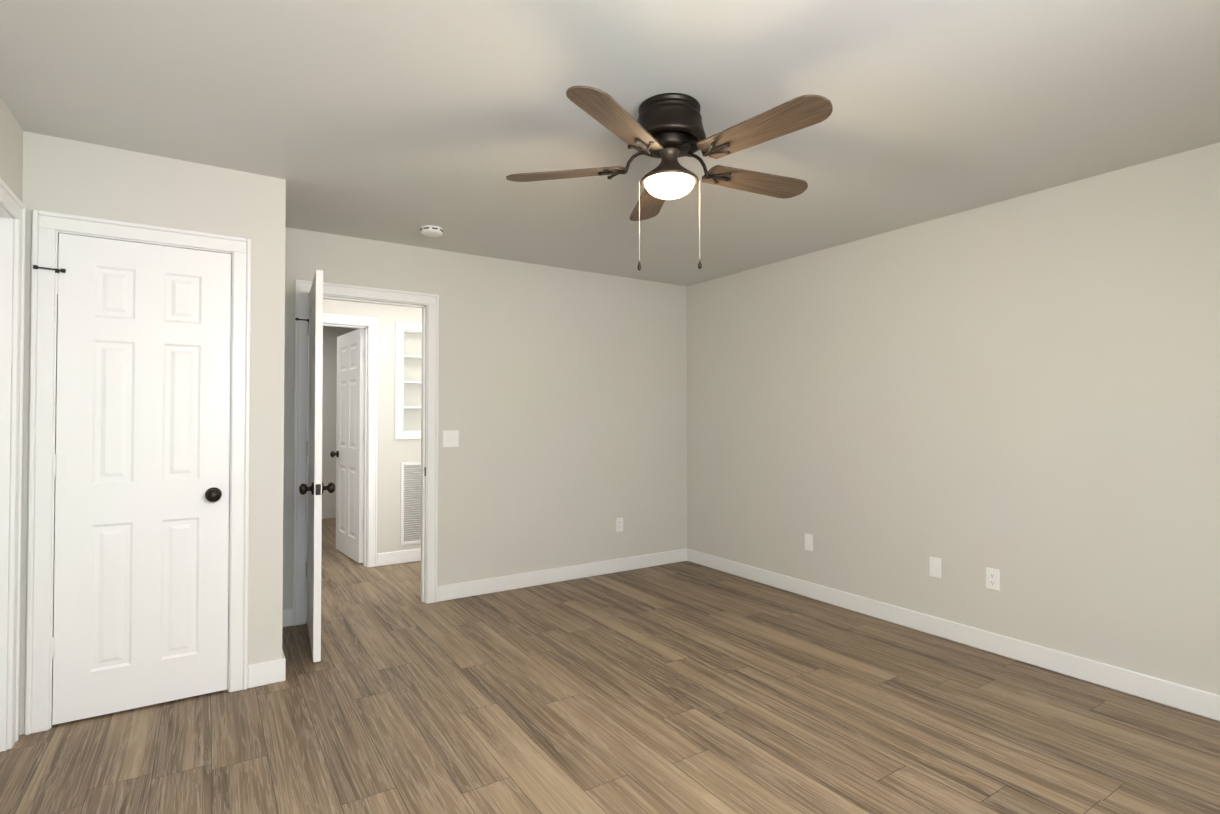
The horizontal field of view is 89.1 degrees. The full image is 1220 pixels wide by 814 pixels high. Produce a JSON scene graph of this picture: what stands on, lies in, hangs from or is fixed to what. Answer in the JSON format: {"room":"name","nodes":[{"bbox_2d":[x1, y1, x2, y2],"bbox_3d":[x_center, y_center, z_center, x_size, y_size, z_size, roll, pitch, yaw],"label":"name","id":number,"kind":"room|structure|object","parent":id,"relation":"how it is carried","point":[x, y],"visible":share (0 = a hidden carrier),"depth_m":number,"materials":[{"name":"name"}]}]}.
{"room":"empty bedroom","nodes":[
{"label":"empty bedroom","id":0,"kind":"room"},
{"bbox_2d":[0,96,22,201],"bbox_3d":[-1.577,0.079,1.146,0.120,2.440,4.870,1,-1,-33],"label":"wall","id":1,"kind":"structure","parent":0,"point":[11,152],"depth_m":2.37,"materials":[{"name":"paint"}]},
{"bbox_2d":[0,178,25,751],"bbox_3d":[-2.133,0.250,2.020,0.142,2.122,0.969,1,-1,-33],"label":"door frame","id":2,"kind":"structure","parent":1,"relation":"attached to","point":[12,204],"depth_m":2.39,"materials":[{"name":"white wood"}]},
{"bbox_2d":[19,131,285,734],"bbox_3d":[-2.019,0.103,2.808,0.950,2.440,0.120,1,-1,-33],"label":"wall","id":3,"kind":"structure","parent":0,"point":[66,176],"depth_m":2.90,"materials":[{"name":"paint"}]},
{"bbox_2d":[33,233,230,724],"bbox_3d":[-2.055,0.294,2.692,0.685,2.030,0.105,1,-1,-33],"label":"closet door","id":4,"kind":"structure","parent":3,"relation":"in","point":[141,474],"depth_m":2.71,"materials":[{"name":"white wood"}]},
{"bbox_2d":[25,209,250,734],"bbox_3d":[-2.066,0.290,2.775,0.658,2.065,0.120,1,-1,-33],"label":"door frame","id":5,"kind":"structure","parent":3,"relation":"attached to","point":[54,482],"depth_m":2.60,"materials":[{"name":"white wood"}]},
{"bbox_2d":[322,326,363,518],"bbox_3d":[-3.725,0.174,7.721,5.000,2.440,0.100,1,-1,-33],"label":"wall","id":6,"kind":"structure","parent":0,"point":[329,395],"depth_m":7.78,"materials":[{"name":"paint"}]},
{"bbox_2d":[323,299,421,553],"bbox_3d":[-2.146,0.139,5.289,5.000,2.440,0.140,1,-1,-33],"label":"wall","id":7,"kind":"structure","parent":0,"point":[393,453],"depth_m":5.35,"materials":[{"name":"paint"}]},
{"bbox_2d":[330,329,364,562],"bbox_3d":[-2.401,0.337,5.645,0.178,2.030,0.777,1,-1,-33],"label":"hall door","id":8,"kind":"structure","parent":7,"relation":"in","point":[349,453],"depth_m":5.59,"materials":[{"name":"white wood"}]},
{"bbox_2d":[323,313,377,567],"bbox_3d":[-2.408,0.295,5.104,0.914,2.122,0.162,1,-1,-33],"label":"door frame","id":9,"kind":"structure","parent":7,"relation":"attached to","point":[371,323],"depth_m":5.27,"materials":[{"name":"white wood"}]},
{"bbox_2d":[377,549,420,565],"bbox_3d":[-0.998,1.314,5.926,2.363,0.108,0.014,1,-1,-33],"label":"baseboard","id":10,"kind":"structure","parent":7,"relation":"attached to","point":[398,557],"depth_m":5.37,"materials":[{"name":"white wood"}]},
{"bbox_2d":[395,322,421,439],"bbox_3d":[-1.650,-0.227,5.583,0.579,1.024,0.116,1,-1,-33],"label":"niche","id":11,"kind":"object","parent":7,"relation":"in","point":[408,358],"visible":0.35,"depth_m":5.53,"materials":[{"name":"paint"}]},
{"bbox_2d":[400,462,420,544],"bbox_3d":[-1.668,0.846,5.499,0.370,0.721,0.013,1,-1,-33],"label":"air vent","id":12,"kind":"object","parent":7,"relation":"in","point":[410,502],"visible":0.42,"depth_m":5.45,"materials":[{"name":"grey metal"}]},
{"bbox_2d":[283,227,686,608],"bbox_3d":[-1.166,0.126,4.387,4.340,2.440,0.120,1,-1,-33],"label":"wall","id":13,"kind":"structure","parent":0,"point":[562,401],"depth_m":4.72,"materials":[{"name":"paint"}]},
{"bbox_2d":[271,616,286,682],"bbox_3d":[-1.801,1.277,3.365,0.040,0.108,0.874,1,-1,-33],"label":"baseboard","id":14,"kind":"structure","parent":13,"relation":"attached to","point":[279,665],"depth_m":2.98,"materials":[{"name":"white wood"}]},
{"bbox_2d":[295,270,335,661],"bbox_3d":[-1.712,0.306,3.529,0.174,2.030,0.759,1,-1,-33],"label":"bedroom door","id":15,"kind":"structure","parent":13,"relation":"in","point":[315,488],"depth_m":3.23,"materials":[{"name":"white wood"}]},
{"bbox_2d":[293,279,438,625],"bbox_3d":[-1.597,0.280,4.092,0.892,2.122,0.142,1,-1,-33],"label":"door frame","id":16,"kind":"structure","parent":13,"relation":"attached to","point":[302,289],"depth_m":4.11,"materials":[{"name":"white wood"}]},
{"bbox_2d":[442,430,458,446],"bbox_3d":[-1.113,0.223,4.337,0.116,0.116,0.020,1,-1,-33],"label":"switch plate","id":17,"kind":"object","parent":13,"relation":"attached to","point":[450,438],"visible":1,"depth_m":4.34,"materials":[{"name":"white plastic"}]},
{"bbox_2d":[438,548,686,601],"bbox_3d":[-0.260,1.299,4.879,2.225,0.108,0.014,1,-1,-33],"label":"baseboard","id":18,"kind":"structure","parent":13,"relation":"attached to","point":[522,580],"depth_m":4.76,"materials":[{"name":"white wood"}]},
{"bbox_2d":[616,517,622,531],"bbox_3d":[0.080,0.970,5.108,0.071,0.116,0.008,1,-1,-33],"label":"outlet","id":19,"kind":"object","parent":13,"relation":"attached to","point":[619,524],"visible":1,"depth_m":5.10,"materials":[{"name":"white plastic"}]},
{"bbox_2d":[0,518,1219,813],"bbox_3d":[-1.138,1.386,3.720,9.000,0.100,10.200,1,-1,-33],"label":"floor","id":20,"kind":"structure","parent":0,"point":[682,688],"depth_m":2.57,"materials":[{"name":"brown wood"}]},
{"bbox_2d":[0,0,1219,285],"bbox_3d":[-1.138,-1.154,3.756,9.000,0.100,10.200,1,-1,-33],"label":"ceiling","id":21,"kind":"structure","parent":0,"point":[392,120],"depth_m":2.28,"materials":[{"name":"paint"}]},
{"bbox_2d":[420,225,442,236],"bbox_3d":[-1.101,-1.083,3.827,0.133,0.040,0.133,1,-1,-33],"label":"smoke detector","id":22,"kind":"object","parent":21,"relation":"attached to","point":[431,231],"visible":1,"depth_m":3.78,"materials":[{"name":"white plastic"}]},
{"bbox_2d":[506,86,832,270],"bbox_3d":[0.262,-0.819,2.322,1.217,0.612,1.220,1,-1,-33],"label":"fan","id":23,"kind":"object","parent":21,"relation":"hanging from","point":[667,129],"visible":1,"depth_m":2.23,"materials":[{"name":"brown wood"}]},
{"bbox_2d":[687,142,1219,694],"bbox_3d":[1.709,0.121,4.054,0.120,2.440,6.410,1,-1,-33],"label":"wall","id":24,"kind":"structure","parent":0,"point":[1021,394],"depth_m":3.34,"materials":[{"name":"paint"}]},
{"bbox_2d":[805,533,812,550],"bbox_3d":[1.408,0.958,4.389,0.007,0.116,0.071,1,-1,-33],"label":"electrical outlet cover","id":25,"kind":"object","parent":24,"relation":"attached to","point":[809,542],"visible":1,"depth_m":4.38,"materials":[{"name":"white plastic"}]},
{"bbox_2d":[929,557,940,578],"bbox_3d":[1.903,0.940,3.626,0.007,0.116,0.071,1,-1,-33],"label":"electrical outlet cover","id":26,"kind":"object","parent":24,"relation":"attached to","point":[934,567],"visible":1,"depth_m":3.62,"materials":[{"name":"white plastic"}]},
{"bbox_2d":[687,548,1219,720],"bbox_3d":[2.007,1.278,3.456,0.014,0.108,4.870,1,-1,-33],"label":"baseboard","id":27,"kind":"structure","parent":24,"relation":"attached to","point":[1183,697],"depth_m":3.32,"materials":[{"name":"white wood"}]},
{"bbox_2d":[986,567,999,590],"bbox_3d":[2.075,0.934,3.360,0.008,0.116,0.071,1,-1,-33],"label":"outlet","id":28,"kind":"object","parent":24,"relation":"attached to","point":[992,579],"visible":1,"depth_m":3.36,"materials":[{"name":"white plastic"}]}
]}

